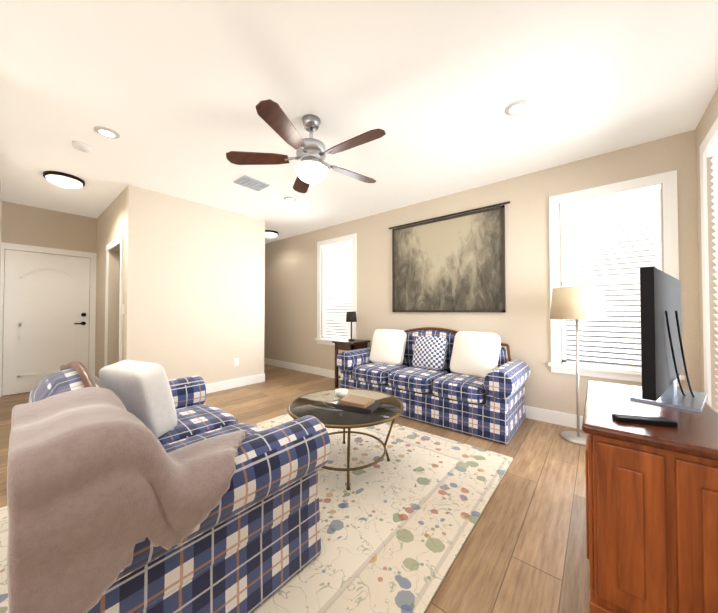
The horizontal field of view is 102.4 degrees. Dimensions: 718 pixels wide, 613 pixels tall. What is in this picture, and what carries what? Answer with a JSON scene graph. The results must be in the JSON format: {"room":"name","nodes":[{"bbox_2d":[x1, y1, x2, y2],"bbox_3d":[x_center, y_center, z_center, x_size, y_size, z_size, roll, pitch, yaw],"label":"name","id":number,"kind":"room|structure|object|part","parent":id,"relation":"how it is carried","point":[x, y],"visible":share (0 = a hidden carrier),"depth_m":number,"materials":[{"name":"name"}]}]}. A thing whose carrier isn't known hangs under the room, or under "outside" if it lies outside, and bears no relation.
{"room":"living room","nodes":[
{"label":"living room","id":0,"kind":"room"},
{"bbox_2d":[0,179,1,279],"bbox_3d":[-3.678,-0.130,2.824,3.400,2.700,0.160,-1,-1,40],"label":"wall","id":1,"kind":"structure","parent":0,"point":[0,224],"depth_m":3.72,"materials":[{"name":"paint"}]},
{"bbox_2d":[2,262,4,375],"bbox_3d":[-5.297,-0.085,5.509,0.120,2.700,5.570,-1,-1,40],"label":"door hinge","id":2,"kind":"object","parent":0,"point":[3,319],"depth_m":4.75,"materials":[{"name":"paint"}]},
{"bbox_2d":[1,201,119,371],"bbox_3d":[-4.666,-0.103,4.389,0.120,2.700,4.650,-1,-1,40],"label":"wall","id":3,"kind":"structure","parent":0,"point":[30,225],"depth_m":4.33,"materials":[{"name":"paint"}]},
{"bbox_2d":[2,249,89,395],"bbox_3d":[-4.635,0.224,4.325,0.103,2.028,0.872,-1,-1,40],"label":"door","id":4,"kind":"structure","parent":3,"relation":"attached to","point":[46,317],"depth_m":4.27,"materials":[{"name":"white wood"}]},
{"bbox_3d":[-4.410,0.200,4.568,0.065,0.200,0.139,-1,-1,40],"label":"handle","id":5,"kind":"part","parent":4,"relation":"part of","materials":[{"name":"black plastic"}]},
{"bbox_2d":[0,242,96,396],"bbox_3d":[-4.629,0.183,4.321,0.018,2.125,1.050,-1,-1,40],"label":"door frame","id":6,"kind":"structure","parent":3,"relation":"attached to","point":[21,247],"depth_m":4.49,"materials":[{"name":"white wood"}]},
{"bbox_2d":[93,376,100,386],"bbox_3d":[-3.976,1.182,4.417,0.880,0.130,0.015,-1,-1,40],"label":"baseboard","id":7,"kind":"structure","parent":3,"relation":"attached to","point":[95,378],"depth_m":4.46,"materials":[{"name":"white"}]},
{"bbox_2d":[95,188,125,377],"bbox_3d":[-3.591,-0.107,4.206,2.010,2.700,0.120,-1,-1,40],"label":"wall block","id":8,"kind":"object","parent":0,"point":[111,222],"visible":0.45,"depth_m":4.18,"materials":[{"name":"paint"}]},
{"bbox_2d":[104,235,123,366],"bbox_3d":[-3.292,0.175,3.864,0.930,2.125,0.018,-1,-1,40],"label":"door frame","id":9,"kind":"structure","parent":8,"relation":"attached to","point":[115,242],"depth_m":3.66,"materials":[{"name":"white wood"}]},
{"bbox_2d":[124,184,264,384],"bbox_3d":[-2.222,-0.107,4.189,0.120,2.700,1.840,-1,-1,40],"label":"wall","id":10,"kind":"structure","parent":0,"point":[194,288],"depth_m":4.00,"materials":[{"name":"paint"}]},
{"bbox_2d":[205,373,264,393],"bbox_3d":[-2.175,1.177,4.118,0.015,0.130,1.855,-1,-1,40],"label":"baseboard","id":11,"kind":"structure","parent":10,"relation":"attached to","point":[224,385],"depth_m":4.43,"materials":[{"name":"white"}]},
{"bbox_2d":[234,358,238,365],"bbox_3d":[-1.896,0.858,4.468,0.006,0.120,0.070,-1,-1,40],"label":"outlet","id":12,"kind":"object","parent":10,"relation":"attached to","point":[236,361],"depth_m":4.46,"materials":[{"name":"white plastic"}]},
{"bbox_2d":[0,364,589,612],"bbox_3d":[-2.134,1.271,2.865,8.496,0.100,5.810,-1,-1,40],"label":"floor","id":13,"kind":"structure","parent":0,"point":[523,549],"depth_m":1.67,"materials":[{"name":"brown wood"}]},
{"bbox_2d":[0,413,512,612],"bbox_3d":[-0.599,1.198,1.815,2.200,0.012,3.050,-1,-1,40],"label":"rug","id":14,"kind":"object","parent":13,"relation":"on","point":[396,530],"visible":0.25,"depth_m":1.60,"materials":[{"name":"beige carpet"}]},
{"bbox_2d":[7,360,330,612],"bbox_3d":[-1.033,0.719,1.485,1.726,0.925,0.998,-1,-1,40],"label":"loveseat","id":15,"kind":"object","parent":14,"relation":"on","point":[139,487],"visible":1,"depth_m":0.86,"materials":[{"name":"blue fabric"}]},
{"bbox_3d":[-1.242,0.400,1.308,1.341,0.294,0.076,-1,-1,40],"label":"trim","id":16,"kind":"part","parent":15,"relation":"part of","materials":[{"name":"brown wood"}]},
{"bbox_2d":[7,387,247,612],"bbox_3d":[-0.684,0.581,0.962,0.520,0.606,0.645,-1,-1,40],"label":"blanket","id":17,"kind":"object","parent":15,"relation":"on","point":[102,518],"depth_m":0.73,"materials":[{"name":"beige fabric"}]},
{"bbox_3d":[-1.581,0.732,1.979,0.250,0.365,0.930,-1,-1,40],"label":"arm","id":18,"kind":"part","parent":15,"relation":"part of"},
{"bbox_3d":[-1.202,0.806,1.795,0.563,0.202,0.740,-1,-1,40],"label":"seat","id":19,"kind":"part","parent":15,"relation":"part of","materials":[{"name":"blue fabric"}]},
{"bbox_3d":[-0.519,0.717,1.083,0.250,0.365,0.930,-1,-1,40],"label":"arm","id":20,"kind":"part","parent":15,"relation":"part of"},
{"bbox_3d":[-0.763,0.800,1.424,0.563,0.202,0.740,-1,-1,40],"label":"seat","id":21,"kind":"part","parent":15,"relation":"part of","materials":[{"name":"blue fabric"}]},
{"bbox_2d":[287,388,403,489],"bbox_3d":[-0.100,0.946,2.218,0.882,0.505,0.882,-1,-1,40],"label":"coffee table","id":22,"kind":"object","parent":14,"relation":"on","point":[344,408],"visible":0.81,"depth_m":2.09,"materials":[{"name":"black glass"}]},
{"bbox_3d":[-0.147,0.727,2.416,0.120,0.050,0.120,-1,-1,40],"label":"dish","id":23,"kind":"part","parent":22,"relation":"part of","materials":[{"name":"white ceramic"}]},
{"bbox_3d":[-0.100,0.754,2.221,0.850,0.012,0.850,-1,-1,40],"label":"glass","id":24,"kind":"part","parent":22,"relation":"part of","materials":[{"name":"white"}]},
{"bbox_2d":[339,395,374,407],"bbox_3d":[-0.016,0.705,2.151,0.241,0.025,0.191,-1,-1,40],"label":"book","id":25,"kind":"object","parent":22,"relation":"on","point":[350,401],"depth_m":2.11,"materials":[{"name":"brown paper"}]},
{"bbox_2d":[335,401,379,413],"bbox_3d":[-0.008,0.732,2.145,0.327,0.030,0.274,-1,-1,40],"label":"book","id":26,"kind":"object","parent":22,"relation":"on","point":[373,407],"depth_m":2.07,"materials":[{"name":"grey paper"}]},
{"bbox_2d":[332,339,369,387],"bbox_3d":[-0.119,0.888,4.469,0.420,0.720,0.420,-1,-1,40],"label":"end table","id":27,"kind":"object","parent":13,"relation":"on","point":[345,344],"visible":0.5,"depth_m":4.39,"materials":[{"name":"brown wood"}]},
{"bbox_2d":[346,312,356,340],"bbox_3d":[-0.119,0.303,4.479,0.170,0.450,0.170,-1,-1,40],"label":"lamp","id":28,"kind":"object","parent":27,"relation":"on","point":[351,317],"visible":1,"depth_m":4.42,"materials":[{"name":"brown"}]},
{"bbox_3d":[-0.119,0.158,4.481,0.170,0.160,0.170,-1,-1,40],"label":"lamp shade","id":29,"kind":"part","parent":28,"relation":"part of","materials":[{"name":"black fabric"}]},
{"bbox_2d":[336,327,529,443],"bbox_3d":[0.772,0.744,3.478,2.130,0.965,0.858,-1,-1,40],"label":"sofa","id":30,"kind":"object","parent":13,"relation":"on","point":[470,382],"visible":1,"depth_m":3.08,"materials":[{"name":"blue fabric"}]},
{"bbox_3d":[0.049,0.779,4.078,0.250,0.365,0.840,-1,-1,40],"label":"arm","id":31,"kind":"part","parent":30,"relation":"part of"},
{"bbox_3d":[0.285,0.851,3.745,0.535,0.202,0.650,-1,-1,40],"label":"seat","id":32,"kind":"part","parent":30,"relation":"part of","materials":[{"name":"blue fabric"}]},
{"bbox_2d":[370,329,406,364],"bbox_3d":[0.393,0.543,3.901,0.470,0.470,0.220,-1,-21,34],"label":"pillow","id":33,"kind":"object","parent":30,"relation":"on","point":[389,346],"depth_m":3.81,"materials":[{"name":"white fabric"}]},
{"bbox_3d":[0.706,0.845,3.396,0.535,0.202,0.650,-1,-1,40],"label":"seat","id":34,"kind":"part","parent":30,"relation":"part of","materials":[{"name":"blue fabric"}]},
{"bbox_2d":[412,336,447,370],"bbox_3d":[0.867,0.567,3.533,0.400,0.400,0.210,-1,-19,40],"label":"pillow","id":35,"kind":"object","parent":30,"relation":"on","point":[430,353],"depth_m":3.45,"materials":[{"name":"blue fabric"}]},
{"bbox_3d":[0.934,0.432,3.679,1.831,0.335,0.076,-1,-1,40],"label":"trim","id":36,"kind":"part","parent":30,"relation":"part of","materials":[{"name":"brown wood"}]},
{"bbox_3d":[1.127,0.839,3.047,0.535,0.202,0.650,-1,-1,40],"label":"seat","id":37,"kind":"part","parent":30,"relation":"part of","materials":[{"name":"blue fabric"}]},
{"bbox_2d":[450,331,500,377],"bbox_3d":[1.270,0.521,3.174,0.220,0.490,0.490,27,-18,-39],"label":"pillow","id":38,"kind":"object","parent":30,"relation":"on","point":[474,354],"depth_m":3.08,"materials":[{"name":"white fabric"}]},
{"bbox_3d":[1.497,0.759,2.879,0.250,0.365,0.840,-1,-1,40],"label":"arm","id":39,"kind":"part","parent":30,"relation":"part of"},
{"bbox_2d":[550,286,606,445],"bbox_3d":[2.011,0.523,2.658,0.420,1.390,0.420,-1,-1,40],"label":"lamp","id":40,"kind":"object","parent":13,"relation":"on","point":[577,303],"visible":0.94,"depth_m":2.54,"materials":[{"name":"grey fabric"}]},
{"bbox_3d":[2.011,-0.027,2.667,0.420,0.290,0.420,-1,-1,40],"label":"lamp shade","id":41,"kind":"part","parent":40,"relation":"part of","materials":[{"name":"beige fabric"}]},
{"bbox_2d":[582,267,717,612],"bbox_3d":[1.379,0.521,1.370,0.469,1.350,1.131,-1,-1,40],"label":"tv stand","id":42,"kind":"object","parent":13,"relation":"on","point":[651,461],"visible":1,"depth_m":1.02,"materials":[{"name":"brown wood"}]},
{"bbox_2d":[630,267,706,411],"bbox_3d":[1.521,0.147,1.418,0.304,0.600,0.886,-1,-1,40],"label":"tv","id":43,"kind":"object","parent":42,"relation":"on","point":[662,352],"depth_m":1.26,"materials":[{"name":"black plastic"}]},
{"bbox_2d":[0,0,717,243],"bbox_3d":[-2.134,-1.528,2.912,8.496,0.100,5.810,-1,-1,40],"label":"ceiling","id":44,"kind":"structure","parent":0,"point":[172,93],"depth_m":2.00,"materials":[{"name":"white paint"}]},
{"bbox_2d":[43,171,84,188],"bbox_3d":[-3.365,-1.421,3.301,0.340,0.102,0.340,-1,-1,40],"label":"light","id":45,"kind":"object","parent":44,"relation":"attached to","point":[64,180],"visible":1,"depth_m":3.22,"materials":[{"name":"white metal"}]},
{"bbox_3d":[-3.365,-1.403,3.301,0.300,0.068,0.300,-1,-1,40],"label":"lamp shade","id":46,"kind":"part","parent":45,"relation":"part of","materials":[{"name":"white glass"}]},
{"bbox_2d":[72,141,90,151],"bbox_3d":[-2.544,-1.465,2.647,0.130,0.035,0.130,-1,-1,40],"label":"smoke detector","id":47,"kind":"object","parent":44,"relation":"attached to","point":[81,146],"visible":1,"depth_m":2.63,"materials":[{"name":"white plastic"}]},
{"bbox_2d":[94,126,119,138],"bbox_3d":[-2.151,-1.480,2.464,0.170,0.012,0.170,-1,-1,40],"label":"recessed light","id":48,"kind":"object","parent":44,"relation":"in","point":[105,131],"visible":0.98,"depth_m":2.45,"materials":[{"name":"grey plastic"}]},
{"bbox_2d":[234,175,269,190],"bbox_3d":[-1.276,-1.462,3.441,0.260,0.016,0.320,-1,-1,40],"label":"ceiling vent","id":49,"kind":"object","parent":44,"relation":"in","point":[250,182],"visible":0.98,"depth_m":3.42,"materials":[{"name":"grey metal"}]},
{"bbox_2d":[265,230,278,237],"bbox_3d":[-1.733,-1.382,5.584,0.340,0.102,0.340,-1,-1,40],"label":"ceiling light","id":50,"kind":"object","parent":44,"relation":"attached to","point":[271,234],"visible":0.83,"depth_m":5.49,"materials":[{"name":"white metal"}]},
{"bbox_2d":[284,197,295,201],"bbox_3d":[-0.938,-1.455,3.927,0.170,0.012,0.170,-1,-1,40],"label":"recessed light","id":51,"kind":"object","parent":44,"relation":"in","point":[291,199],"visible":1,"depth_m":3.92,"materials":[{"name":"grey plastic"}]},
{"bbox_2d":[226,99,385,192],"bbox_3d":[-0.342,-1.149,2.294,1.248,0.680,1.265,-1,-1,40],"label":"ceiling fan","id":52,"kind":"object","parent":44,"relation":"hanging from","point":[311,154],"visible":1,"depth_m":2.22,"materials":[{"name":"brown wood"}]},
{"bbox_3d":[-0.370,-1.149,2.302,0.398,0.680,0.405,-1,-1,40],"label":"motor","id":53,"kind":"part","parent":52,"relation":"part of","materials":[{"name":"silver metal"}]},
{"bbox_3d":[-0.382,-1.045,2.303,0.250,0.106,0.250,-1,-1,40],"label":"glass","id":54,"kind":"part","parent":52,"relation":"part of","materials":[{"name":"white glass"}]},
{"bbox_2d":[505,100,529,115],"bbox_3d":[1.187,-1.485,2.166,0.170,0.012,0.170,-1,-1,40],"label":"recessed light","id":55,"kind":"object","parent":44,"relation":"in","point":[515,107],"visible":0.96,"depth_m":2.15,"materials":[{"name":"grey plastic"}]},
{"bbox_2d":[264,130,699,415],"bbox_3d":[-0.241,-0.093,5.015,8.296,2.700,0.120,-1,-1,40],"label":"wall","id":56,"kind":"structure","parent":0,"point":[521,326],"depth_m":3.27,"materials":[{"name":"paint"}]},
{"bbox_2d":[315,233,355,344],"bbox_3d":[-0.421,-0.262,5.056,0.980,1.890,0.050,-1,-1,40],"label":"window","id":57,"kind":"structure","parent":56,"relation":"in","point":[352,237],"depth_m":5.14,"materials":[{"name":"white wood"}]},
{"bbox_2d":[324,248,351,338],"bbox_3d":[-0.344,-0.261,5.149,0.770,1.720,0.050,-1,-1,40],"label":"window","id":58,"kind":"structure","parent":56,"relation":"in","point":[338,306],"depth_m":5.21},
{"bbox_3d":[-0.351,-0.261,5.141,0.770,1.720,0.030,-1,-1,40],"label":"back left window sash","id":59,"kind":"part","parent":58,"relation":"part of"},
{"bbox_2d":[321,240,351,339],"bbox_3d":[-0.386,-0.263,5.099,0.754,1.714,0.060,-1,-1,40],"label":"window blind","id":60,"kind":"object","parent":58,"relation":"attached to","point":[342,251],"visible":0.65,"depth_m":5.09,"materials":[{"name":"white plastic"}]},
{"bbox_2d":[264,358,582,429],"bbox_3d":[-0.330,1.192,4.980,8.176,0.130,0.015,-1,-1,40],"label":"baseboard","id":61,"kind":"structure","parent":56,"relation":"attached to","point":[555,417],"depth_m":3.13,"materials":[{"name":"white"}]},
{"bbox_2d":[389,201,509,311],"bbox_3d":[1.092,-0.559,3.815,1.650,1.272,0.033,-1,-1,40],"label":"artwork","id":62,"kind":"object","parent":56,"relation":"attached to","point":[455,263],"visible":1,"depth_m":3.72,"materials":[{"name":"brown"}]},
{"bbox_2d":[560,190,662,368],"bbox_3d":[2.443,-0.239,2.839,0.750,1.680,0.050,-1,-1,40],"label":"window","id":63,"kind":"structure","parent":56,"relation":"in","point":[609,300],"depth_m":2.84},
{"bbox_2d":[560,184,661,370],"bbox_3d":[2.401,-0.241,2.788,0.734,1.674,0.060,-1,-1,40],"label":"window blind","id":64,"kind":"object","parent":63,"relation":"attached to","point":[622,196],"visible":0.73,"depth_m":2.77,"materials":[{"name":"white plastic"}]},
{"bbox_3d":[2.437,-0.240,2.831,0.750,1.680,0.030,-1,-1,40],"label":"back right window sash","id":65,"kind":"part","parent":63,"relation":"part of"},
{"bbox_2d":[548,170,684,385],"bbox_3d":[2.366,-0.241,2.746,0.960,1.850,0.050,-1,-1,40],"label":"window","id":66,"kind":"structure","parent":56,"relation":"in","point":[668,180],"depth_m":2.73,"materials":[{"name":"white wood"}]},
{"bbox_2d":[695,88,717,411],"bbox_3d":[1.091,-0.173,0.217,0.120,2.700,5.570,-1,-1,40],"label":"wall","id":67,"kind":"structure","parent":0,"point":[707,121],"depth_m":2.17,"materials":[{"name":"paint"}]},
{"bbox_2d":[700,117,717,406],"bbox_3d":[2.158,-0.150,1.638,0.050,2.230,1.630,-1,-1,40],"label":"window","id":68,"kind":"structure","parent":67,"relation":"in","point":[709,139],"depth_m":2.18,"materials":[{"name":"white"}]},
{"bbox_2d":[707,136,717,410],"bbox_3d":[2.201,-0.151,1.603,0.060,2.054,1.404,-1,-1,40],"label":"window blind","id":69,"kind":"object","parent":68,"relation":"attached to","point":[712,150],"visible":0.98,"depth_m":2.11,"materials":[{"name":"white"}]}
]}

